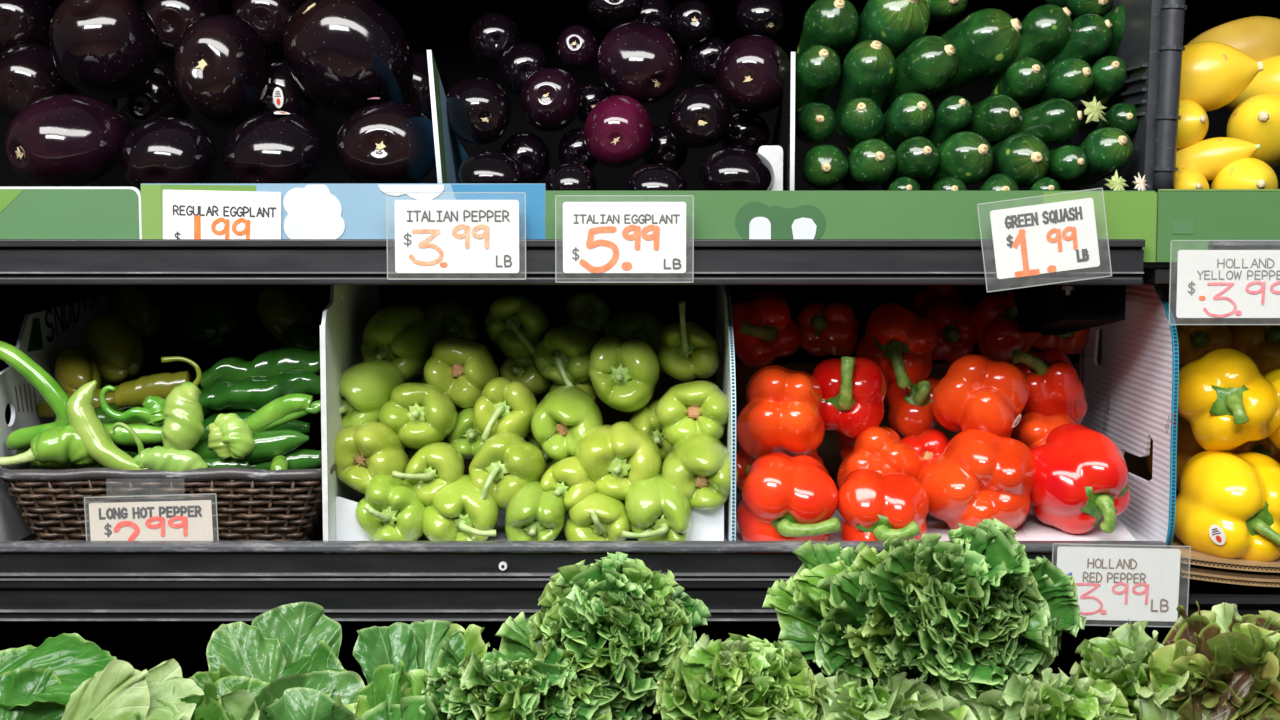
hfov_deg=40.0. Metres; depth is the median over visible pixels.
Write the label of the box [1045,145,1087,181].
squash
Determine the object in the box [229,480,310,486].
pepper
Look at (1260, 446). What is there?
pepper
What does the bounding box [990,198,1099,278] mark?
price tag
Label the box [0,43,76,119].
eggplant
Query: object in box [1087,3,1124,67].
squash
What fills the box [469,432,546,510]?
pepper
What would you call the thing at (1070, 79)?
squash
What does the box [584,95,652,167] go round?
eggplant
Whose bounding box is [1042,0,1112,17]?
squash
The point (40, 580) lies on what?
display shelf
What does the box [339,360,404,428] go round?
pepper
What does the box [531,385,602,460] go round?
pepper
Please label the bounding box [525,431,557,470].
pepper
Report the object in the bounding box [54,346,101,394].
pepper
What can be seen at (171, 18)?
eggplant
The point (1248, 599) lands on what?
display shelf
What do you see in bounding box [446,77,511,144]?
eggplant
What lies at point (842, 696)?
head
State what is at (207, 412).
pepper
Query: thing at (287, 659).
leaf lettuce
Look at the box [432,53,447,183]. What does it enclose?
edge
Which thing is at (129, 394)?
pepper
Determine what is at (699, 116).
eggplant
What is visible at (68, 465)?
pepper
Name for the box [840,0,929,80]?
squash
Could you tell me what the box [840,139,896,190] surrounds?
squash
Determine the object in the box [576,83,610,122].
eggplant
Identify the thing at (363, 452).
pepper
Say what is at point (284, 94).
eggplant
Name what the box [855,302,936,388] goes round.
pepper
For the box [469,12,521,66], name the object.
eggplant
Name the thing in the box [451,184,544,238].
print
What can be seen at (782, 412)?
pepper
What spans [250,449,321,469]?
pepper
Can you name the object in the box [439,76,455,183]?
print
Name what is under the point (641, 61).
eggplant
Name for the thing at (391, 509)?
pepper
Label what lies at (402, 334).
pepper
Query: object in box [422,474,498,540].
pepper
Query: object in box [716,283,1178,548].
box
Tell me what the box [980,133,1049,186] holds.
squash
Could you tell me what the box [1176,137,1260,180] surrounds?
squash
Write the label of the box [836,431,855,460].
pepper
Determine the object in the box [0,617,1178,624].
wall
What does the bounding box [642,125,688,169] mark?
eggplant
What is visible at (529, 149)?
eggplant
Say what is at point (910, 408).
pepper
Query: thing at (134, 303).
pepper
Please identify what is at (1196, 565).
crate
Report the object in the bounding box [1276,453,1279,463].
pepper
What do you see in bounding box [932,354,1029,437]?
pepper
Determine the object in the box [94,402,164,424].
pepper
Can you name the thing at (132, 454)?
pepper
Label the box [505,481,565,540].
pepper
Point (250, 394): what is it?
pepper
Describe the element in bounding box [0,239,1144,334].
display shelf
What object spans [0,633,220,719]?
greens
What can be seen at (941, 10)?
squash
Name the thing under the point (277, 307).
pepper
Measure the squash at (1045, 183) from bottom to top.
0.038 m
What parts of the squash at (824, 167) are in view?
stem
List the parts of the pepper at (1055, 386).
stem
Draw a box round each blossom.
[1081,96,1106,123]
[1104,170,1127,190]
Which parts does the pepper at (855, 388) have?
stem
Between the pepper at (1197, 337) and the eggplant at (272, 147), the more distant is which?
the pepper at (1197, 337)
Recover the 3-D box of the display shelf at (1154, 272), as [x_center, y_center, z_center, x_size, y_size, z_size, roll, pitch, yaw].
[0.736,-0.115,1.891,0.528,0.040,0.612,0,5,0]
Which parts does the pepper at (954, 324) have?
stem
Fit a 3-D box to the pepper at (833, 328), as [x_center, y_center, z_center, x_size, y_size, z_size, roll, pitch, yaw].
[0.195,-0.032,1.821,0.063,0.058,0.066,2,5,22]
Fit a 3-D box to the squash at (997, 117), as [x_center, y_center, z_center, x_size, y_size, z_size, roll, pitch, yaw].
[0.332,-0.230,1.695,0.047,0.050,0.097,-2,5,-21]
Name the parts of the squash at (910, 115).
stem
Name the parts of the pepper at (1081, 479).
stem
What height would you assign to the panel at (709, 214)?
0.065 m
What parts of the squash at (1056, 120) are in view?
stem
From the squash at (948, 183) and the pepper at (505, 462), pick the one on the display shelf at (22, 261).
the squash at (948, 183)
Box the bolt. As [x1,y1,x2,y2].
[1062,286,1073,294]
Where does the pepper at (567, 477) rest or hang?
on the pepper at (599, 516)
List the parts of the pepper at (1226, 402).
stem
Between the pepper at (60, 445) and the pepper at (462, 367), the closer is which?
the pepper at (60, 445)
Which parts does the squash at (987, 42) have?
stem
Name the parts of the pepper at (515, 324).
stem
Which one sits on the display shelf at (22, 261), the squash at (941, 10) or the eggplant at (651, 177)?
the eggplant at (651, 177)
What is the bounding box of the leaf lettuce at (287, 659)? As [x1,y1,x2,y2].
[188,602,364,719]
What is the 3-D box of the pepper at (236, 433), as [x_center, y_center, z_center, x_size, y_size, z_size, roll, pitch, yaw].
[-0.381,0.071,1.651,0.039,0.043,0.030,3,6,34]
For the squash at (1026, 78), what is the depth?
1.69 m
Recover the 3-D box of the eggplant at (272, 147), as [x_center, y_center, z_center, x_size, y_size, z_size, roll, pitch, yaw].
[-0.346,-0.197,1.662,0.092,0.078,0.090,-2,5,-19]
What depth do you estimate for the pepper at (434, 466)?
1.66 m
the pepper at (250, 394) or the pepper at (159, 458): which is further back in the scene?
the pepper at (250, 394)
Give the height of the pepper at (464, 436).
0.052 m
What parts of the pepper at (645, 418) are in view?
stem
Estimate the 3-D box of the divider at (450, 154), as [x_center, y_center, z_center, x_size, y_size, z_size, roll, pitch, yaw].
[-0.184,-0.198,1.744,0.018,0.192,0.290,0,5,0]
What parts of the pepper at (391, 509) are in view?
stem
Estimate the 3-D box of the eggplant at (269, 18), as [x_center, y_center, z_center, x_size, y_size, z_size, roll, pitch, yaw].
[-0.395,-0.370,1.889,0.079,0.080,0.106,1,5,11]
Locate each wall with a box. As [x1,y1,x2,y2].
[0,0,1279,452]
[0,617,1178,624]
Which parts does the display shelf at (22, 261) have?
shelf bracket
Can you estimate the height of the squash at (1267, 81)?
0.059 m
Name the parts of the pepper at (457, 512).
stem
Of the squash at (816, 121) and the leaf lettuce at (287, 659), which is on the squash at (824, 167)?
the squash at (816, 121)
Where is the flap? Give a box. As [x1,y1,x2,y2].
[758,146,782,190]
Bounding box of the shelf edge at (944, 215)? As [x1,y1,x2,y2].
[921,192,1042,238]
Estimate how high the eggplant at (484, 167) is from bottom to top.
0.046 m
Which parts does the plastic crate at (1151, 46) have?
corner post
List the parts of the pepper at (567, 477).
stem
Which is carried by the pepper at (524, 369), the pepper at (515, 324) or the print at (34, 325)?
the pepper at (515, 324)
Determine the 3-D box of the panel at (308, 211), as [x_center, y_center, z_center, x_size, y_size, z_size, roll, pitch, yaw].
[-0.269,-0.125,1.599,0.366,0.071,0.005,0,5,0]
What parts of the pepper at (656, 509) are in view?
stem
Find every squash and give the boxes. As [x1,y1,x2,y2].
[795,0,858,70]
[795,45,840,118]
[795,102,835,143]
[802,145,848,189]
[834,40,895,138]
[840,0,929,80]
[840,97,883,154]
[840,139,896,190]
[880,136,939,190]
[881,35,959,114]
[882,92,934,150]
[887,177,920,190]
[918,131,992,190]
[924,96,972,146]
[927,8,1021,101]
[928,0,967,20]
[931,177,966,190]
[962,94,1022,142]
[976,174,1018,190]
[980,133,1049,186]
[985,4,1072,88]
[990,57,1047,107]
[990,98,1082,144]
[1022,58,1093,109]
[1027,177,1060,190]
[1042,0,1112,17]
[1043,14,1111,69]
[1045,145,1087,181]
[1057,127,1133,190]
[1082,56,1128,107]
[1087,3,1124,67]
[1097,103,1138,134]
[1175,168,1208,188]
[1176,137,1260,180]
[1177,100,1208,149]
[1180,41,1262,111]
[1187,16,1279,61]
[1210,157,1277,188]
[1224,55,1279,111]
[1226,94,1279,167]
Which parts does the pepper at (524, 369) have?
stem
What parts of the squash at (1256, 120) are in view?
stem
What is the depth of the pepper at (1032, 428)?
1.75 m
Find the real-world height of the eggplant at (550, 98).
0.062 m
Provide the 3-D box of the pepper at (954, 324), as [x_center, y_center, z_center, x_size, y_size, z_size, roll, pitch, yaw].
[0.328,-0.033,1.907,0.078,0.073,0.080,-3,6,-34]
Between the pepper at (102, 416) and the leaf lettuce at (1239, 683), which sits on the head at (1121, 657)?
the leaf lettuce at (1239, 683)
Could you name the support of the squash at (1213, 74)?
on the squash at (1193, 125)
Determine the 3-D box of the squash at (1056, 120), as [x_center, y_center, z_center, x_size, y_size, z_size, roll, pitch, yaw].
[0.378,-0.225,1.683,0.092,0.049,0.045,2,6,25]
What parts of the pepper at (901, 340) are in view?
stem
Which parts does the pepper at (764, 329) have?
stem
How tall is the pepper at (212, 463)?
0.026 m
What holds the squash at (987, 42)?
on the squash at (1026, 78)
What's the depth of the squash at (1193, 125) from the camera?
1.64 m
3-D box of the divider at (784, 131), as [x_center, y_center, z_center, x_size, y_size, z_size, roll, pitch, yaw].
[0.139,-0.197,1.744,0.004,0.190,0.290,0,5,0]
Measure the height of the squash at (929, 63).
0.075 m
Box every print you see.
[0,189,23,212]
[15,384,36,411]
[27,318,42,351]
[141,185,160,238]
[160,185,255,238]
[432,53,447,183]
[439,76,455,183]
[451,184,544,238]
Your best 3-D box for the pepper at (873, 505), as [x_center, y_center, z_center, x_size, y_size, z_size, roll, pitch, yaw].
[0.233,0.147,1.682,0.088,0.088,0.088,2,5,17]
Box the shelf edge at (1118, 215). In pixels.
[1043,192,1156,261]
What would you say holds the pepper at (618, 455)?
on the pepper at (599, 516)
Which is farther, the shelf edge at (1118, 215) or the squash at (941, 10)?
the squash at (941, 10)
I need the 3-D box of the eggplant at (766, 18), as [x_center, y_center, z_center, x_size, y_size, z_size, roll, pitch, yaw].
[0.122,-0.348,1.778,0.050,0.047,0.051,2,5,21]
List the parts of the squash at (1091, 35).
stem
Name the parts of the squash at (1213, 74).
stem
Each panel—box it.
[0,187,141,238]
[141,184,545,238]
[545,191,1157,261]
[1156,189,1279,261]
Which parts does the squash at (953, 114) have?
stem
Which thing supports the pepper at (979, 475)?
in the box at (1132, 395)
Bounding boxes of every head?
[89,687,259,719]
[421,638,611,719]
[481,552,710,719]
[653,633,819,719]
[763,517,1085,697]
[770,668,985,719]
[956,667,1135,719]
[1070,619,1188,719]
[1145,601,1279,719]
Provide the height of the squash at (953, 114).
0.054 m
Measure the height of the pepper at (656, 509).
0.073 m
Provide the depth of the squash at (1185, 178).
1.63 m
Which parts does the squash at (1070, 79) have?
stem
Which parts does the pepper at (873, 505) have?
stem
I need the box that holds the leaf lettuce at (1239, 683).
[1134,602,1279,719]
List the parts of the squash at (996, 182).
stem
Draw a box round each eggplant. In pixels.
[0,0,55,52]
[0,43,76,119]
[4,94,130,186]
[49,0,159,98]
[112,60,190,130]
[121,117,216,190]
[140,0,223,58]
[173,14,271,128]
[224,111,322,183]
[231,0,304,51]
[257,61,317,120]
[283,0,413,116]
[333,97,435,183]
[407,51,447,119]
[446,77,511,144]
[459,151,525,183]
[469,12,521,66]
[498,42,550,95]
[500,132,550,183]
[520,68,581,131]
[545,162,596,190]
[556,25,598,71]
[558,129,598,169]
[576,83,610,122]
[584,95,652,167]
[586,0,642,26]
[597,22,681,104]
[627,164,686,190]
[633,0,672,33]
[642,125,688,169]
[668,85,731,148]
[670,0,714,44]
[685,35,727,84]
[699,146,773,190]
[715,35,788,112]
[720,110,768,150]
[736,0,784,37]
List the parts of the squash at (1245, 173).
stem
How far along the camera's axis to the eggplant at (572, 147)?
1.71 m
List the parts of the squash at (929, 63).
stem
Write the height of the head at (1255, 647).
0.121 m
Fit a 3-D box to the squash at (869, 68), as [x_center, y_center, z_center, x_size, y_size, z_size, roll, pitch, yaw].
[0.220,-0.264,1.726,0.051,0.096,0.091,-1,5,-8]
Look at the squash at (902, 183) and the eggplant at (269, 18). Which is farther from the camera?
the eggplant at (269, 18)
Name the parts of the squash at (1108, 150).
stem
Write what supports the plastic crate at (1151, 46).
on the display shelf at (1154, 272)
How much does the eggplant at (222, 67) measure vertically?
0.112 m
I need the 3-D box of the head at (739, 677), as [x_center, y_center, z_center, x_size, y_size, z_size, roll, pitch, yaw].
[0.080,0.280,1.437,0.137,0.112,0.131,0,5,0]
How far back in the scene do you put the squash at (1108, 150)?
1.63 m
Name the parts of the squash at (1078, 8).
stem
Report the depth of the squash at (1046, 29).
1.72 m
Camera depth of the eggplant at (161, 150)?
1.63 m
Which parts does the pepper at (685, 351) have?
stem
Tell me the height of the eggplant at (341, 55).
0.125 m
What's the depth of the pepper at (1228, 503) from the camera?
1.64 m
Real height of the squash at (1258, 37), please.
0.075 m
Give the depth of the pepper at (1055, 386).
1.77 m
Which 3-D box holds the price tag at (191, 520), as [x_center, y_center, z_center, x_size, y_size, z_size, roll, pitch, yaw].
[-0.450,0.154,1.623,0.122,0.059,0.002,-2,5,0]
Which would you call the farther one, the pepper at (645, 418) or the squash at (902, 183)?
the pepper at (645, 418)
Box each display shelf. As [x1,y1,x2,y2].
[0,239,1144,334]
[0,466,1166,620]
[1142,240,1279,282]
[1178,577,1279,616]
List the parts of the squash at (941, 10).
stem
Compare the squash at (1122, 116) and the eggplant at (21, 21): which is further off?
the eggplant at (21, 21)
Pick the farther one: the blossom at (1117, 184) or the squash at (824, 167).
the squash at (824, 167)
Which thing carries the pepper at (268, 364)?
on the pepper at (303, 427)
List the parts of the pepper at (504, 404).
stem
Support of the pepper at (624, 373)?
on the pepper at (645, 418)
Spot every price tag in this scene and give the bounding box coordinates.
[89,500,212,540]
[163,190,280,238]
[394,200,518,272]
[563,202,685,272]
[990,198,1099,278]
[1057,546,1180,621]
[1176,250,1279,317]
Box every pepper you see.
[0,341,68,449]
[0,425,97,466]
[16,446,76,468]
[28,450,137,469]
[38,388,114,416]
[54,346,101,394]
[67,380,147,469]
[84,312,143,382]
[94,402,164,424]
[99,385,165,426]
[103,422,162,445]
[109,422,207,471]
[111,285,160,336]
[114,371,192,408]
[161,356,204,449]
[191,429,308,462]
[200,346,319,388]
[200,371,320,411]
[200,388,231,418]
[202,409,310,437]
[203,459,249,480]
[207,423,230,459]
[214,413,254,458]
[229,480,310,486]
[245,393,320,431]
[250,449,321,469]
[255,285,313,342]
[270,455,287,469]
[334,422,409,493]
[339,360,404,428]
[355,475,425,540]
[361,303,437,380]
[378,383,457,449]
[392,442,464,505]
[405,369,425,383]
[422,297,480,343]
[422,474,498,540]
[423,336,498,408]
[446,408,484,459]
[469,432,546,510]
[472,377,536,440]
[485,295,550,357]
[499,356,552,395]
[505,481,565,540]
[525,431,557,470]
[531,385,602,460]
[533,325,598,385]
[540,456,596,511]
[549,380,596,401]
[564,291,611,333]
[564,492,629,540]
[574,421,661,500]
[589,335,659,411]
[604,309,665,351]
[621,473,691,540]
[628,399,672,461]
[655,381,728,445]
[656,301,719,381]
[661,431,737,509]
[731,290,800,368]
[736,365,824,458]
[736,446,755,490]
[737,452,840,540]
[797,301,859,356]
[808,449,823,464]
[812,356,887,437]
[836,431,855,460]
[837,426,923,488]
[837,468,928,540]
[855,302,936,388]
[884,377,939,438]
[901,429,948,463]
[913,285,965,311]
[917,429,1034,529]
[918,296,975,362]
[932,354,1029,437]
[971,289,1041,361]
[1012,348,1087,423]
[1013,412,1075,447]
[1029,423,1129,534]
[1033,328,1090,354]
[1146,415,1204,490]
[1173,315,1232,366]
[1174,450,1279,561]
[1178,348,1279,451]
[1227,318,1279,374]
[1231,439,1279,460]
[1263,368,1279,449]
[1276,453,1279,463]
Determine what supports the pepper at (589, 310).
in the box at (349, 309)
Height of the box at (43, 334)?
0.250 m
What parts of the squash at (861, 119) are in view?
stem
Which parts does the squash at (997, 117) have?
stem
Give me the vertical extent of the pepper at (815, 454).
0.048 m
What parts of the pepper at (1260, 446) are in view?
stem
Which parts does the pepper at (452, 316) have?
stem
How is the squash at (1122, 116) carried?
on the squash at (1108, 150)
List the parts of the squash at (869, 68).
stem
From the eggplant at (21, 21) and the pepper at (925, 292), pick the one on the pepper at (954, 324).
the pepper at (925, 292)
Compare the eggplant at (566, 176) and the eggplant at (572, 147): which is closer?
the eggplant at (566, 176)
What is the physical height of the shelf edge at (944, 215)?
0.064 m
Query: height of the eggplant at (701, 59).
0.051 m
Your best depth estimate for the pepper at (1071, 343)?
1.91 m
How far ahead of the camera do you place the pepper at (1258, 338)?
1.80 m
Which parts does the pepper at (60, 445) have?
stem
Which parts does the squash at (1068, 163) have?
stem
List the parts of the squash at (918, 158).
stem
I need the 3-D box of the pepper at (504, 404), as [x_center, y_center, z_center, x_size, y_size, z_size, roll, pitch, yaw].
[-0.131,0.050,1.726,0.062,0.068,0.096,1,5,15]
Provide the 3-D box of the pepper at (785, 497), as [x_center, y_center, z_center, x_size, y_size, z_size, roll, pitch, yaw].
[0.141,0.138,1.693,0.095,0.096,0.105,0,5,0]
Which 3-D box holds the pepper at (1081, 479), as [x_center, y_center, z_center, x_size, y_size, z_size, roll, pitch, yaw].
[0.418,0.115,1.699,0.105,0.104,0.112,-1,5,-6]
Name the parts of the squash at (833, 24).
stem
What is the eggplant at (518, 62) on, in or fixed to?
on the display shelf at (22, 261)
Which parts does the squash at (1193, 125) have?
stem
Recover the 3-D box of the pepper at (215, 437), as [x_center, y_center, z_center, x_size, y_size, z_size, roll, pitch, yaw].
[-0.394,0.076,1.653,0.025,0.036,0.023,0,5,0]
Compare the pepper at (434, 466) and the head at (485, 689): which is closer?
the head at (485, 689)
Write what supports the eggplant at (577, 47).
on the eggplant at (592, 93)
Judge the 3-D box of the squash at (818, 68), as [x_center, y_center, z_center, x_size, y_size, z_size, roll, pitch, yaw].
[0.168,-0.271,1.724,0.044,0.072,0.086,-1,5,-17]
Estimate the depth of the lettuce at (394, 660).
1.49 m
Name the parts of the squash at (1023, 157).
stem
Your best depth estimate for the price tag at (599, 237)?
1.58 m
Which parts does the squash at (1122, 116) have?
stem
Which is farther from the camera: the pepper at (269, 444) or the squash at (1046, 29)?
the squash at (1046, 29)
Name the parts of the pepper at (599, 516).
stem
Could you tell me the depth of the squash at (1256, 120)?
1.65 m
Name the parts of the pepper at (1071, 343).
stem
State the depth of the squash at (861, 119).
1.66 m
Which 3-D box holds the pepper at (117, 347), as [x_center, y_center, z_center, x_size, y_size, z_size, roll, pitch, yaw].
[-0.541,-0.013,1.815,0.054,0.071,0.083,-3,6,-32]
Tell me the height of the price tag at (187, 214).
0.069 m
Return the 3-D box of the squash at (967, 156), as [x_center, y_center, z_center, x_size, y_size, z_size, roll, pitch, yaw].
[0.296,-0.185,1.671,0.052,0.062,0.105,-2,5,-20]
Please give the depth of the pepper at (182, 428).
1.64 m
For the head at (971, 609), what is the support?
on the bed
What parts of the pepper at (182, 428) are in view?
stem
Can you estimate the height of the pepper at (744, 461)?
0.055 m
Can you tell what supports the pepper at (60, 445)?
in the wicker basket
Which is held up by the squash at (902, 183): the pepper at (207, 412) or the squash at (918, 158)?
the squash at (918, 158)
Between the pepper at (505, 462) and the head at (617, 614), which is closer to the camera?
the head at (617, 614)
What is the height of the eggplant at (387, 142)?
0.089 m
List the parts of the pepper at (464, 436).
stem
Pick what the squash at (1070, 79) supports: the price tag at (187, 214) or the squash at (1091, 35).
the squash at (1091, 35)
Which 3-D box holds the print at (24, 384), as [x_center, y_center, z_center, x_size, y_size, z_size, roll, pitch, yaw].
[-0.605,0.038,1.734,0.001,0.032,0.061,0,5,0]
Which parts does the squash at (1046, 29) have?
stem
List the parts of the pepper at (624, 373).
stem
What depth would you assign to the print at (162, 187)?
1.59 m
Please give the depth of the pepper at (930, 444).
1.74 m
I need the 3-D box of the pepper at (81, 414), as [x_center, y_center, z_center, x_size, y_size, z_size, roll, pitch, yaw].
[-0.496,0.063,1.642,0.080,0.087,0.028,1,5,10]
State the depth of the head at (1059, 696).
1.40 m
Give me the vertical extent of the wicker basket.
0.084 m
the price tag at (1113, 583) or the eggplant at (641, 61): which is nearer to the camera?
the price tag at (1113, 583)
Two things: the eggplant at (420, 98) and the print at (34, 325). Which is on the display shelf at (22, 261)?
the eggplant at (420, 98)
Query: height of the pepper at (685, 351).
0.083 m
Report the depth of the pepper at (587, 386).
1.78 m
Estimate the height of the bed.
0.100 m
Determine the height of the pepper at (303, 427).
0.045 m
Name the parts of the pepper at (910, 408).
stem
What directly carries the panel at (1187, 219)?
on the display shelf at (1154, 272)
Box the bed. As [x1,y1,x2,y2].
[0,625,1173,719]
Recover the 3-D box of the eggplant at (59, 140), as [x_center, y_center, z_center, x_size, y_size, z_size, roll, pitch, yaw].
[-0.548,-0.209,1.682,0.114,0.090,0.114,-1,5,-9]
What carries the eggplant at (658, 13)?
on the display shelf at (22, 261)
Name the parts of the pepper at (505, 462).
stem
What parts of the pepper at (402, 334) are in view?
stem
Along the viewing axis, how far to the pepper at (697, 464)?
1.66 m
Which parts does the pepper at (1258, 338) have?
stem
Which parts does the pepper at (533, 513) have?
stem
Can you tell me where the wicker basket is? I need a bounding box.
[0,462,335,540]
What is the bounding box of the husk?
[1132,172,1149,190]
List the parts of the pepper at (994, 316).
stem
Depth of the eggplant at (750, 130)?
1.73 m
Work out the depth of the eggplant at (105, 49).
1.71 m
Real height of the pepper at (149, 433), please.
0.023 m
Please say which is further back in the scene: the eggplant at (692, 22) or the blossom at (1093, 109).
the eggplant at (692, 22)
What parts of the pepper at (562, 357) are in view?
stem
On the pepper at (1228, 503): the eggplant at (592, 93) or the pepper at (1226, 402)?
the pepper at (1226, 402)
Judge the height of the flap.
0.048 m
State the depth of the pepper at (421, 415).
1.70 m
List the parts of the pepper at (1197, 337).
stem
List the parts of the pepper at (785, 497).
stem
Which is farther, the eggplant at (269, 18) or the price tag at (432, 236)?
the eggplant at (269, 18)
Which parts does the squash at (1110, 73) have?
stem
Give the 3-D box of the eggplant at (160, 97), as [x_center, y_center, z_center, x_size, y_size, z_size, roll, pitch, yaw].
[-0.514,-0.277,1.868,0.081,0.084,0.110,1,5,10]
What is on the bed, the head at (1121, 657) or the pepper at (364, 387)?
the head at (1121, 657)
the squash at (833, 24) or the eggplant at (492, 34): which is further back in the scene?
the eggplant at (492, 34)
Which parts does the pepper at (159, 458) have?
stem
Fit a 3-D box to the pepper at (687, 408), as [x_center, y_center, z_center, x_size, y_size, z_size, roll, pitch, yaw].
[0.055,0.052,1.726,0.078,0.067,0.095,1,5,11]
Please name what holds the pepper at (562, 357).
on the pepper at (587, 386)
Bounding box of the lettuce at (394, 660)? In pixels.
[335,620,489,719]
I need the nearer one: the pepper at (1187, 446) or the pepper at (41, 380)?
the pepper at (41, 380)
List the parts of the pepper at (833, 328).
stem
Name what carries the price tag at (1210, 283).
attached to the display shelf at (1154, 272)
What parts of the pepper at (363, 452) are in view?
dried stem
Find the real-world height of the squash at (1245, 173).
0.055 m
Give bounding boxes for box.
[0,285,112,540]
[320,285,726,540]
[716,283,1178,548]
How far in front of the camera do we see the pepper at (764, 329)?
1.79 m
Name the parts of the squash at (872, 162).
stem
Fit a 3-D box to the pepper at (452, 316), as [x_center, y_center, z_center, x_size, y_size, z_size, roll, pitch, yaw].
[-0.205,-0.038,1.906,0.069,0.060,0.087,0,5,5]
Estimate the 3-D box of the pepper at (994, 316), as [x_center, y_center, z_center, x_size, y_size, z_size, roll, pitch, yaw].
[0.391,-0.035,1.887,0.070,0.083,0.085,-2,5,-24]
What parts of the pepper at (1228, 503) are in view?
stem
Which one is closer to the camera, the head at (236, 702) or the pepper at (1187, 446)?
the head at (236, 702)
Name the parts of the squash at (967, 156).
stem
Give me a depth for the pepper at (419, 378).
1.83 m
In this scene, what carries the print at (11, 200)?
attached to the panel at (25, 212)
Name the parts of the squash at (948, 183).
stem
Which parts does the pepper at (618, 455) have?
stem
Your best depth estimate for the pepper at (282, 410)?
1.66 m
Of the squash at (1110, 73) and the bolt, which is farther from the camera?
the squash at (1110, 73)
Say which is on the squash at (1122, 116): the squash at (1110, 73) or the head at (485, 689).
the squash at (1110, 73)
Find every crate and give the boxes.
[1071,0,1186,190]
[1081,283,1279,586]
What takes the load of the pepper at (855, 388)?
on the pepper at (881, 449)
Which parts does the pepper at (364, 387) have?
stem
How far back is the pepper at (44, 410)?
1.76 m
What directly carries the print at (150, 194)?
attached to the panel at (308, 211)
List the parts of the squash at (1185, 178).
stem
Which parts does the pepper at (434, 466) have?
stem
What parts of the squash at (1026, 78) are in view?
stem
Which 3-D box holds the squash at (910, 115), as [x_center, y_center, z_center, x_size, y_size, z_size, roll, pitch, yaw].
[0.250,-0.227,1.693,0.044,0.058,0.091,-2,5,-23]
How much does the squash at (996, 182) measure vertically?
0.046 m
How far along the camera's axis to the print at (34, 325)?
1.76 m
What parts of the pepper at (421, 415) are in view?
stem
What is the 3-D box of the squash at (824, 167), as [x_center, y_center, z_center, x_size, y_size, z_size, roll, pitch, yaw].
[0.176,-0.182,1.668,0.045,0.042,0.091,1,5,9]
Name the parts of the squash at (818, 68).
stem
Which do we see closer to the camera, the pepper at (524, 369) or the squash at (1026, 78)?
the squash at (1026, 78)
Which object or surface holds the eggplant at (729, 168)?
on the display shelf at (22, 261)
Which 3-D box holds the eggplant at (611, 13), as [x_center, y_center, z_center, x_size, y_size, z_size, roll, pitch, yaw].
[-0.025,-0.361,1.787,0.057,0.044,0.057,-5,7,-44]
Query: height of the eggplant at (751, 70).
0.075 m
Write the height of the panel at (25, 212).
0.068 m
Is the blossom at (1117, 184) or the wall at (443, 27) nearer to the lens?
the blossom at (1117, 184)
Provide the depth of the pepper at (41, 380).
1.64 m
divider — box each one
[427,50,467,183]
[771,52,794,190]
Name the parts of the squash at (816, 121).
stem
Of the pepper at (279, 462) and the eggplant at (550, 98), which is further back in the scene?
the eggplant at (550, 98)
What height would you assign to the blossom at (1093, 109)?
0.026 m
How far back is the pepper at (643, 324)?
1.84 m
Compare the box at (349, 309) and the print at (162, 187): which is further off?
the box at (349, 309)
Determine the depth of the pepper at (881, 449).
1.72 m

